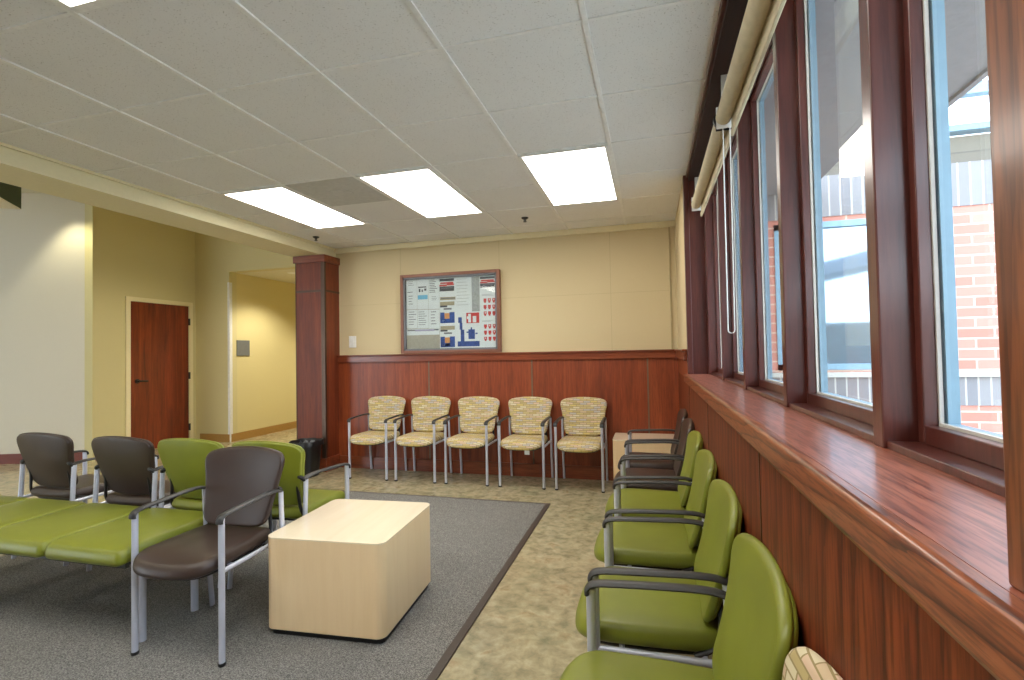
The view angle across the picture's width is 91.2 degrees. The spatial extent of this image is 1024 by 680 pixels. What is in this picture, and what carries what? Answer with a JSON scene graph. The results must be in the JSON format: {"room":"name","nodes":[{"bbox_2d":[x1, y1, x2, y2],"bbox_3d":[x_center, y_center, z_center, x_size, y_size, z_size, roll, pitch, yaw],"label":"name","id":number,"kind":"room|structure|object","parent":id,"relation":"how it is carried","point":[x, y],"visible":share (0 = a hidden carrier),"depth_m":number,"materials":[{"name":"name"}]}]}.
{"room":"hospital interior","nodes":[
{"label":"hospital interior","id":0,"kind":"room"},
{"bbox_2d":[21,187,40,192],"bbox_3d":[-7.947,-2.065,3.541,8.900,0.100,10.520,-1,-1,15],"label":"ceiling","id":1,"kind":"structure","parent":0,"point":[23,190],"depth_m":6.65,"materials":[{"name":"beige paint"}]},
{"bbox_2d":[0,182,20,209],"bbox_3d":[-6.899,-1.713,4.298,3.889,0.608,0.984,-1,-1,-22],"label":"bulkhead","id":2,"kind":"object","parent":1,"relation":"attached to","point":[10,195],"visible":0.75,"depth_m":5.24,"materials":[{"name":"green paint"}]},
{"bbox_2d":[0,193,84,453],"bbox_3d":[-8.725,-0.128,6.597,6.300,3.600,0.150,-1,-1,-4],"label":"wall","id":3,"kind":"structure","parent":0,"point":[42,243],"depth_m":6.69,"materials":[{"name":"paint"}]},
{"bbox_2d":[0,452,95,463],"bbox_3d":[-8.687,1.604,6.476,6.300,0.130,0.012,-1,-1,-4],"label":"baseboard","id":4,"kind":"structure","parent":3,"relation":"attached to","point":[4,458],"depth_m":6.61,"materials":[{"name":"brown wood"}]},
{"bbox_2d":[84,204,195,461],"bbox_3d":[-5.434,-0.168,7.533,0.150,3.600,1.720,-1,-1,15],"label":"wall","id":5,"kind":"structure","parent":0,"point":[126,255],"depth_m":7.00,"materials":[{"name":"beige paint"}]},
{"bbox_2d":[125,296,192,448],"bbox_3d":[-5.296,0.509,7.594,0.090,2.245,1.075,-1,-1,15],"label":"door","id":6,"kind":"structure","parent":5,"relation":"attached to","point":[158,373],"depth_m":7.55,"materials":[{"name":"brown wood"}]},
{"bbox_2d":[0,146,335,256],"bbox_3d":[-3.610,-1.656,1.736,0.400,1.165,9.366,-1,-1,15],"label":"beam","id":7,"kind":"structure","parent":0,"point":[19,169],"depth_m":3.86,"materials":[{"name":"paint"}]},
{"bbox_2d":[0,142,334,249],"bbox_3d":[-3.402,-1.189,1.660,0.022,0.018,9.346,-1,-1,15],"label":"trim","id":8,"kind":"structure","parent":7,"relation":"attached to","point":[2,144],"depth_m":3.78,"materials":[{"name":"beige paint"}]},
{"bbox_2d":[195,232,294,438],"bbox_3d":[-3.659,-0.193,7.857,3.100,3.600,0.150,-1,-1,15],"label":"wall","id":9,"kind":"structure","parent":0,"point":[212,274],"depth_m":8.09,"materials":[{"name":"beige paint"}]},
{"bbox_2d":[200,433,229,441],"bbox_3d":[-4.771,1.571,8.049,0.590,0.125,0.010,-1,-1,15],"label":"baseboard","id":10,"kind":"structure","parent":9,"relation":"attached to","point":[212,437],"depth_m":8.03,"materials":[{"name":"brown wood"}]},
{"bbox_2d":[227,282,232,441],"bbox_3d":[-4.512,0.352,8.028,0.038,2.550,0.056,-1,-1,15],"label":"trim","id":11,"kind":"structure","parent":9,"relation":"attached to","point":[229,285],"depth_m":8.02,"materials":[{"name":"white paint"}]},
{"bbox_2d":[237,273,295,432],"bbox_3d":[-3.834,0.228,10.741,0.150,2.900,5.330,-1,-1,15],"label":"wall","id":12,"kind":"structure","parent":0,"point":[266,309],"depth_m":8.77,"materials":[{"name":"paint"}]},
{"bbox_2d":[237,340,249,355],"bbox_3d":[-4.432,0.134,8.270,0.015,0.255,0.265,-1,-1,15],"label":"wall sign","id":13,"kind":"object","parent":12,"relation":"attached to","point":[243,346],"visible":1,"depth_m":8.27,"materials":[{"name":"grey plastic"}]},
{"bbox_2d":[231,421,296,441],"bbox_3d":[-3.775,1.610,10.528,0.010,0.125,5.260,-1,-1,15],"label":"baseboard","id":14,"kind":"structure","parent":12,"relation":"attached to","point":[281,427],"depth_m":8.63,"materials":[{"name":"brown wood"}]},
{"bbox_2d":[238,269,294,283],"bbox_3d":[-2.647,-1.124,10.334,2.420,0.100,5.130,-1,-1,15],"label":"ceiling","id":15,"kind":"structure","parent":0,"point":[278,275],"depth_m":8.45,"materials":[{"name":"beige paint"}]},
{"bbox_2d":[0,428,712,679],"bbox_3d":[-4.898,1.625,5.474,13.570,0.100,16.000,-1,-1,15],"label":"floor","id":16,"kind":"structure","parent":0,"point":[526,630],"depth_m":3.23,"materials":[{"name":"tile"}]},
{"bbox_2d":[0,488,549,679],"bbox_3d":[-2.259,1.429,1.526,3.465,0.008,6.990,-1,-1,15],"label":"carpet","id":17,"kind":"object","parent":16,"relation":"on","point":[58,621],"visible":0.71,"depth_m":2.58,"materials":[{"name":"grey carpet"}]},
{"bbox_2d":[11,432,113,565],"bbox_3d":[-3.098,1.056,3.608,0.529,0.866,0.561,-1,-1,15],"label":"armchair","id":18,"kind":"object","parent":17,"relation":"on","point":[49,460],"visible":0.84,"depth_m":3.40,"materials":[{"name":"brown leather"}]},
{"bbox_2d":[0,495,202,642],"bbox_3d":[-2.654,1.220,2.799,1.966,0.483,0.575,-1,-1,15],"label":"bench","id":19,"kind":"object","parent":17,"relation":"on","point":[98,534],"visible":0.83,"depth_m":2.57,"materials":[{"name":"green leather"}]},
{"bbox_2d":[86,436,178,578],"bbox_3d":[-2.397,1.038,3.384,0.529,0.866,0.561,-1,-1,15],"label":"armchair","id":20,"kind":"object","parent":17,"relation":"on","point":[128,466],"visible":0.7,"depth_m":3.16,"materials":[{"name":"brown leather"}]},
{"bbox_2d":[128,446,284,667],"bbox_3d":[-1.461,0.998,2.433,0.502,0.866,0.561,-1,-1,12],"label":"armchair","id":21,"kind":"object","parent":17,"relation":"on","point":[240,489],"visible":0.98,"depth_m":2.46,"materials":[{"name":"brown leather"}]},
{"bbox_2d":[157,438,276,531],"bbox_3d":[-1.879,1.025,3.252,0.529,0.866,0.561,-1,-1,15],"label":"armchair","id":22,"kind":"object","parent":17,"relation":"on","point":[183,459],"visible":0.37,"depth_m":3.04,"materials":[{"name":"green leather"}]},
{"bbox_2d":[227,441,350,588],"bbox_3d":[-1.344,1.012,3.104,0.529,0.866,0.561,-1,-1,15],"label":"armchair","id":23,"kind":"object","parent":17,"relation":"on","point":[299,500],"visible":0.54,"depth_m":2.87,"materials":[{"name":"green leather"}]},
{"bbox_2d":[268,499,430,643],"bbox_3d":[-0.833,1.190,2.684,0.622,0.470,0.642,-1,-1,11],"label":"table","id":24,"kind":"object","parent":17,"relation":"on","point":[345,569],"visible":1,"depth_m":2.40,"materials":[{"name":"beige wood"}]},
{"bbox_2d":[289,438,323,477],"bbox_3d":[-2.311,1.328,5.646,0.318,0.405,0.317,-1,-1,15],"label":"waste bin","id":25,"kind":"object","parent":16,"relation":"on","point":[311,446],"visible":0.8,"depth_m":5.57,"materials":[{"name":"black plastic"}]},
{"bbox_2d":[293,254,340,471],"bbox_3d":[-2.334,0.272,6.026,0.435,2.535,0.311,-1,-1,15],"label":"column","id":26,"kind":"structure","parent":16,"relation":"on","point":[316,276],"depth_m":5.92,"materials":[{"name":"brown wood"}]},
{"bbox_2d":[347,396,406,480],"bbox_3d":[-1.518,1.082,5.628,0.490,0.866,0.561,-1,-1,15],"label":"patterned armchair","id":27,"kind":"object","parent":16,"relation":"on","point":[383,410],"visible":0.95,"depth_m":5.77,"materials":[{"name":"fabric"}]},
{"bbox_2d":[393,396,451,483],"bbox_3d":[-0.978,1.069,5.479,0.490,0.866,0.561,-1,-1,15],"label":"patterned armchair","id":28,"kind":"object","parent":16,"relation":"on","point":[428,415],"visible":0.98,"depth_m":5.62,"materials":[{"name":"beige fabric"}]},
{"bbox_2d":[443,396,499,486],"bbox_3d":[-0.424,1.055,5.326,0.490,0.866,0.561,-1,-1,15],"label":"patterned armchair","id":29,"kind":"object","parent":16,"relation":"on","point":[477,416],"visible":0.98,"depth_m":5.47,"materials":[{"name":"beige fabric"}]},
{"bbox_2d":[497,397,553,489],"bbox_3d":[0.140,1.040,5.170,0.490,0.866,0.561,-1,-1,15],"label":"patterned armchair","id":30,"kind":"object","parent":16,"relation":"on","point":[528,415],"visible":1,"depth_m":5.32,"materials":[{"name":"beige fabric"}]},
{"bbox_2d":[553,397,607,492],"bbox_3d":[0.694,1.027,5.018,0.490,0.866,0.561,-1,-1,15],"label":"patterned armchair","id":31,"kind":"object","parent":16,"relation":"on","point":[584,418],"visible":1,"depth_m":5.17,"materials":[{"name":"beige fabric"}]},
{"bbox_2d":[612,433,673,476],"bbox_3d":[1.306,1.195,4.891,0.604,0.500,0.429,-1,-1,15],"label":"table","id":32,"kind":"object","parent":16,"relation":"on","point":[619,439],"visible":0.33,"depth_m":4.76,"materials":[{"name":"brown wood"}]},
{"bbox_2d":[612,418,693,490],"bbox_3d":[0.988,0.986,3.507,0.561,0.866,0.534,-1,-1,15],"label":"armchair","id":33,"kind":"object","parent":16,"relation":"on","point":[687,426],"visible":0.44,"depth_m":3.49,"materials":[{"name":"leather"}]},
{"bbox_2d":[618,409,687,469],"bbox_3d":[1.145,0.996,4.075,0.561,0.866,0.534,-1,-1,15],"label":"armchair","id":34,"kind":"object","parent":16,"relation":"on","point":[682,414],"visible":0.43,"depth_m":3.92,"materials":[{"name":"brown leather"}]},
{"bbox_2d":[605,431,702,517],"bbox_3d":[0.835,0.975,2.953,0.561,0.866,0.534,-1,-1,15],"label":"armchair","id":35,"kind":"object","parent":16,"relation":"on","point":[630,498],"visible":0.62,"depth_m":2.90,"materials":[{"name":"green leather"}]},
{"bbox_2d":[594,449,716,570],"bbox_3d":[0.677,0.965,2.379,0.561,0.866,0.534,-1,-1,15],"label":"armchair","id":36,"kind":"object","parent":16,"relation":"on","point":[642,545],"visible":0.78,"depth_m":2.25,"materials":[{"name":"green leather"}]},
{"bbox_2d":[575,479,741,667],"bbox_3d":[0.516,0.954,1.796,0.561,0.866,0.550,-1,-1,15],"label":"armchair","id":37,"kind":"object","parent":16,"relation":"on","point":[638,622],"visible":0.86,"depth_m":1.63,"materials":[{"name":"green leather"}]},
{"bbox_2d":[559,533,798,679],"bbox_3d":[0.356,0.944,1.218,0.561,0.866,0.561,-1,-1,15],"label":"armchair","id":38,"kind":"object","parent":16,"relation":"on","point":[758,627],"visible":0.98,"depth_m":1.29,"materials":[{"name":"leather"}]},
{"bbox_2d":[782,647,842,679],"bbox_3d":[0.217,0.934,0.706,0.561,0.866,0.490,-1,-1,15],"label":"patterned armchair","id":39,"kind":"object","parent":16,"relation":"on","point":[801,663],"visible":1,"depth_m":0.82,"materials":[{"name":"beige fabric"}]},
{"bbox_2d":[0,0,720,248],"bbox_3d":[-1.484,-1.288,1.132,4.000,0.100,9.346,-1,-1,15],"label":"ceiling","id":40,"kind":"structure","parent":0,"point":[193,101],"depth_m":2.52,"materials":[{"name":"tile"}]},
{"bbox_2d":[53,0,115,11],"bbox_3d":[-1.506,-1.250,1.204,0.586,0.033,1.199,-1,-1,15],"label":"recessed light","id":41,"kind":"object","parent":40,"relation":"in","point":[72,5],"visible":1,"depth_m":1.82,"materials":[{"name":"white plastic"}]},
{"bbox_2d":[61,0,90,5],"bbox_3d":[-1.506,-1.239,1.204,0.542,0.006,1.155,-1,-1,15],"label":"diffuser","id":42,"kind":"object","parent":41,"relation":"attached to","point":[63,2],"depth_m":1.81,"materials":[{"name":"white"}]},
{"bbox_2d":[220,186,366,228],"bbox_3d":[-1.869,-1.166,4.466,0.586,0.033,1.199,-1,-1,15],"label":"recessed light","id":43,"kind":"object","parent":40,"relation":"in","point":[282,201],"visible":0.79,"depth_m":4.35,"materials":[{"name":"white plastic"}]},
{"bbox_2d":[285,177,391,206],"bbox_3d":[-1.363,-1.176,4.010,0.586,0.010,0.590,-1,-1,15],"label":"ceiling vent","id":44,"kind":"object","parent":40,"relation":"in","point":[347,190],"visible":1,"depth_m":3.98,"materials":[{"name":"grey metal"}]},
{"bbox_2d":[356,167,484,218],"bbox_3d":[-0.695,-1.196,4.141,0.586,0.033,1.199,-1,-1,15],"label":"recessed light","id":45,"kind":"object","parent":40,"relation":"in","point":[423,191],"visible":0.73,"depth_m":4.02,"materials":[{"name":"white plastic"}]},
{"bbox_2d":[518,144,618,205],"bbox_3d":[0.480,-1.225,3.817,0.586,0.033,1.199,-1,-1,15],"label":"recessed light","id":46,"kind":"object","parent":40,"relation":"in","point":[585,174],"visible":0.79,"depth_m":3.68,"materials":[{"name":"white plastic"}]},
{"bbox_2d":[336,227,677,354],"bbox_3d":[-0.212,-0.358,5.716,4.570,3.700,0.200,-1,-1,15],"label":"wall","id":47,"kind":"structure","parent":0,"point":[637,261],"depth_m":5.44,"materials":[{"name":"beige paint"}]},
{"bbox_2d":[349,336,355,347],"bbox_3d":[-1.932,0.023,6.074,0.097,0.140,0.012,-1,-1,15],"label":"light switch","id":48,"kind":"object","parent":47,"relation":"attached to","point":[352,339],"visible":1,"depth_m":6.07,"materials":[{"name":"white plastic"}]},
{"bbox_2d":[400,269,501,353],"bbox_3d":[-0.709,-0.312,5.715,1.210,0.918,0.065,-1,-1,15],"label":"notice board","id":49,"kind":"object","parent":47,"relation":"attached to","point":[410,344],"depth_m":5.74,"materials":[{"name":"brown fabric"}]},
{"bbox_2d":[406,279,416,309],"bbox_3d":[-1.172,-0.534,5.857,0.135,0.353,0.002,-1,-1,15],"label":"notice sheet","id":50,"kind":"object","parent":49,"relation":"attached to","point":[411,285],"visible":1,"depth_m":5.86,"materials":[{"name":"white paper"}]},
{"bbox_2d":[407,310,416,328],"bbox_3d":[-1.167,-0.243,5.851,0.135,0.218,0.002,-1,-1,15],"label":"notice sheet","id":51,"kind":"object","parent":49,"relation":"attached to","point":[411,314],"visible":1,"depth_m":5.85,"materials":[{"name":"white paper"}]},
{"bbox_2d":[417,279,427,308],"bbox_3d":[-1.037,-0.536,5.820,0.140,0.357,0.002,-1,-1,15],"label":"notice sheet","id":52,"kind":"object","parent":49,"relation":"attached to","point":[422,284],"visible":1,"depth_m":5.82,"materials":[{"name":"white paper"}]},
{"bbox_2d":[417,310,428,328],"bbox_3d":[-1.032,-0.243,5.813,0.140,0.217,0.002,-1,-1,15],"label":"notice sheet","id":53,"kind":"object","parent":49,"relation":"attached to","point":[422,315],"visible":1,"depth_m":5.81,"materials":[{"name":"white paper"}]},
{"bbox_2d":[428,278,438,308],"bbox_3d":[-0.903,-0.537,5.783,0.132,0.361,0.002,-1,-1,15],"label":"notice sheet","id":54,"kind":"object","parent":49,"relation":"attached to","point":[433,284],"visible":1,"depth_m":5.78,"materials":[{"name":"white paper"}]},
{"bbox_2d":[429,309,439,327],"bbox_3d":[-0.897,-0.243,5.776,0.132,0.216,0.002,-1,-1,15],"label":"notice sheet","id":55,"kind":"object","parent":49,"relation":"attached to","point":[433,314],"visible":1,"depth_m":5.78,"materials":[{"name":"white paper"}]},
{"bbox_2d":[439,278,453,290],"bbox_3d":[-0.747,-0.631,5.742,0.179,0.143,0.002,-1,-1,15],"label":"flyer","id":56,"kind":"object","parent":49,"relation":"attached to","point":[444,284],"visible":1,"depth_m":5.74,"materials":[{"name":"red paper"}]},
{"bbox_2d":[440,301,454,322],"bbox_3d":[-0.740,-0.317,5.734,0.176,0.244,0.002,-1,-1,15],"label":"flyer","id":57,"kind":"object","parent":49,"relation":"attached to","point":[447,312],"visible":1,"depth_m":5.73,"materials":[{"name":"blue paper"}]},
{"bbox_2d":[440,326,454,346],"bbox_3d":[-0.734,-0.039,5.727,0.176,0.242,0.002,-1,-1,15],"label":"flyer","id":58,"kind":"object","parent":49,"relation":"attached to","point":[447,333],"visible":1,"depth_m":5.73,"materials":[{"name":"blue paper"}]},
{"bbox_2d":[455,277,471,311],"bbox_3d":[-0.552,-0.520,5.686,0.192,0.390,0.002,-1,-1,15],"label":"notice sheet","id":59,"kind":"object","parent":49,"relation":"attached to","point":[462,284],"visible":1,"depth_m":5.69,"materials":[{"name":"white paper"}]},
{"bbox_2d":[457,312,479,346],"bbox_3d":[-0.492,-0.120,5.662,0.275,0.390,0.002,-1,-1,15],"label":"poster","id":60,"kind":"object","parent":49,"relation":"attached to","point":[468,323],"visible":1,"depth_m":5.66,"materials":[{"name":"white paper"}]},
{"bbox_2d":[471,276,479,311],"bbox_3d":[-0.409,-0.519,5.647,0.094,0.394,0.001,-1,-1,15],"label":"notice sheet","id":61,"kind":"object","parent":49,"relation":"attached to","point":[474,280],"visible":1,"depth_m":5.65,"materials":[{"name":"white paper"}]},
{"bbox_2d":[480,276,494,287],"bbox_3d":[-0.277,-0.650,5.612,0.172,0.122,0.002,-1,-1,15],"label":"flyer","id":62,"kind":"object","parent":49,"relation":"attached to","point":[489,281],"visible":1,"depth_m":5.61,"materials":[{"name":"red paper"}]},
{"bbox_2d":[480,293,494,318],"bbox_3d":[-0.270,-0.378,5.605,0.175,0.291,0.002,-1,-1,15],"label":"sheet","id":63,"kind":"object","parent":49,"relation":"attached to","point":[487,300],"visible":1,"depth_m":5.61,"materials":[{"name":"white paper"}]},
{"bbox_2d":[481,319,495,343],"bbox_3d":[-0.265,-0.092,5.598,0.175,0.276,0.002,-1,-1,15],"label":"sheet","id":64,"kind":"object","parent":49,"relation":"attached to","point":[488,332],"visible":1,"depth_m":5.60,"materials":[{"name":"white paper"}]},
{"bbox_2d":[340,455,613,480],"bbox_3d":[-0.195,1.419,5.542,3.930,0.140,0.016,-1,-1,15],"label":"baseboard","id":65,"kind":"structure","parent":47,"relation":"attached to","point":[469,467],"depth_m":5.56,"materials":[{"name":"brown wood"}]},
{"bbox_2d":[334,220,674,253],"bbox_3d":[-0.259,-1.134,5.616,3.970,0.060,0.045,-1,-1,15],"label":"trim","id":66,"kind":"structure","parent":47,"relation":"attached to","point":[662,224],"depth_m":5.52,"materials":[{"name":"beige paint"}]},
{"bbox_2d":[337,349,675,362],"bbox_3d":[-0.216,0.192,5.577,3.930,0.070,0.050,-1,-1,15],"label":"trim","id":67,"kind":"structure","parent":47,"relation":"attached to","point":[645,354],"depth_m":5.48,"materials":[{"name":"brown wood"}]},
{"bbox_2d":[339,358,678,466],"bbox_3d":[-0.200,0.858,5.572,3.930,1.262,0.028,-1,-1,15],"label":"wainscot","id":68,"kind":"structure","parent":47,"relation":"attached to","point":[639,393],"depth_m":5.50,"materials":[{"name":"brown wood"}]},
{"bbox_2d":[352,227,672,348],"bbox_3d":[-0.236,-0.473,5.620,3.860,1.266,0.022,-1,-1,15],"label":"trim","id":69,"kind":"structure","parent":47,"relation":"attached to","point":[668,227],"depth_m":5.11,"materials":[{"name":"beige paint"}]},
{"bbox_2d":[675,0,747,348],"bbox_3d":[0.956,-0.616,1.960,0.290,1.796,6.426,-1,-1,15],"label":"wall","id":70,"kind":"structure","parent":0,"point":[734,12],"depth_m":2.73,"materials":[{"name":"beige paint"}]},
{"bbox_2d":[676,351,686,360],"bbox_3d":[1.487,0.133,4.415,0.028,0.070,1.306,-1,-1,15],"label":"trim","id":71,"kind":"structure","parent":70,"relation":"attached to","point":[682,355],"depth_m":3.97,"materials":[{"name":"brown wood"}]},
{"bbox_2d":[678,359,687,375],"bbox_3d":[1.514,0.299,4.415,0.024,0.262,1.326,-1,-1,15],"label":"wainscot","id":72,"kind":"structure","parent":70,"relation":"attached to","point":[682,365],"depth_m":4.39,"materials":[{"name":"brown wood"}]},
{"bbox_2d":[686,0,726,177],"bbox_3d":[0.649,-1.278,1.333,0.035,0.050,5.030,-1,-1,15],"label":"trim","id":73,"kind":"structure","parent":70,"relation":"attached to","point":[723,2],"depth_m":2.33,"materials":[{"name":"brown wood"}]},
{"bbox_3d":[0.604,0.805,0.517,0.270,1.100,9.346,-1,-1,15],"label":"wall","id":74,"kind":"structure","parent":0,"visible":0},
{"bbox_2d":[682,158,732,379],"bbox_3d":[1.311,-0.497,3.361,0.278,1.481,0.852,-1,-1,15],"label":"window","id":75,"kind":"structure","parent":74,"relation":"in","point":[718,374],"depth_m":3.62,"materials":[{"name":"brown wood"}]},
{"bbox_2d":[691,78,734,333],"bbox_3d":[1.167,-0.617,2.964,0.097,1.202,1.415,-1,-1,15],"label":"roller shade","id":76,"kind":"object","parent":75,"relation":"attached to","point":[719,142],"visible":0.64,"depth_m":2.61,"materials":[{"name":"beige fabric"}]},
{"bbox_2d":[724,131,743,387],"bbox_3d":[1.185,-0.488,2.608,0.099,1.431,0.668,-1,-1,15],"label":"window","id":77,"kind":"structure","parent":74,"relation":"in","point":[738,376],"depth_m":2.90,"materials":[{"name":"brown wood"}]},
{"bbox_2d":[736,39,783,404],"bbox_3d":[0.998,-0.500,1.944,0.105,1.431,0.710,-1,-1,15],"label":"window","id":78,"kind":"structure","parent":74,"relation":"in","point":[770,388],"depth_m":2.23,"materials":[{"name":"brown wood"}]},
{"bbox_2d":[716,0,785,135],"bbox_3d":[0.714,-1.091,1.351,0.089,0.315,1.953,-1,-1,15],"label":"roller shade","id":79,"kind":"object","parent":78,"relation":"attached to","point":[761,17],"visible":0.91,"depth_m":1.74,"materials":[{"name":"beige fabric"}]},
{"bbox_2d":[678,372,995,679],"bbox_3d":[0.458,0.799,0.547,0.026,1.120,9.326,-1,-1,15],"label":"wainscot","id":80,"kind":"structure","parent":74,"relation":"attached to","point":[852,614],"depth_m":0.80,"materials":[{"name":"brown wood"}]},
{"bbox_2d":[772,0,919,447],"bbox_3d":[0.809,-0.512,1.260,0.105,1.431,0.710,-1,-1,15],"label":"window","id":81,"kind":"structure","parent":74,"relation":"in","point":[854,416],"depth_m":0.97,"materials":[{"name":"brown wood"}]},
{"bbox_2d":[684,374,1023,679],"bbox_3d":[0.699,0.232,1.100,0.279,0.061,5.500,-1,-1,15],"label":"window sill","id":82,"kind":"structure","parent":74,"relation":"on","point":[940,536],"depth_m":0.58,"materials":[{"name":"brown wood"}]},
{"bbox_2d":[985,0,1023,592],"bbox_3d":[0.464,-0.554,0.289,0.239,1.481,0.184,-1,-1,15],"label":"post","id":83,"kind":"object","parent":82,"relation":"on","point":[1004,18],"visible":1,"depth_m":0.38,"materials":[{"name":"brown wood"}]},
{"bbox_2d":[887,0,1004,496],"bbox_3d":[0.631,-0.524,0.604,0.099,1.431,0.650,-1,-1,15],"label":"window","id":84,"kind":"structure","parent":74,"relation":"in","point":[975,456],"depth_m":0.88,"materials":[{"name":"brown wood"}]},
{"label":"outside","id":85,"kind":"structure","parent":0,"visible":0},
{"bbox_3d":[20.906,1.199,-0.609,39.440,0.200,70.000,-1,-1,15],"label":"ground","id":86,"kind":"structure","parent":85,"visible":0},
{"bbox_2d":[767,80,1002,434],"bbox_3d":[7.593,-0.406,3.902,11.420,4.020,0.650,-1,-1,15],"label":"brick building","id":87,"kind":"structure","parent":86,"relation":"on","point":[843,186],"depth_m":4.86,"materials":[{"name":"brick"}]},
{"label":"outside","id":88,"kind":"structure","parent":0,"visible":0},
{"bbox_2d":[764,0,987,195],"bbox_3d":[1.156,-1.718,-0.392,1.400,0.220,11.800,-1,-1,15],"label":"roof overhang","id":89,"kind":"object","parent":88,"point":[837,21],"visible":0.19,"depth_m":2.91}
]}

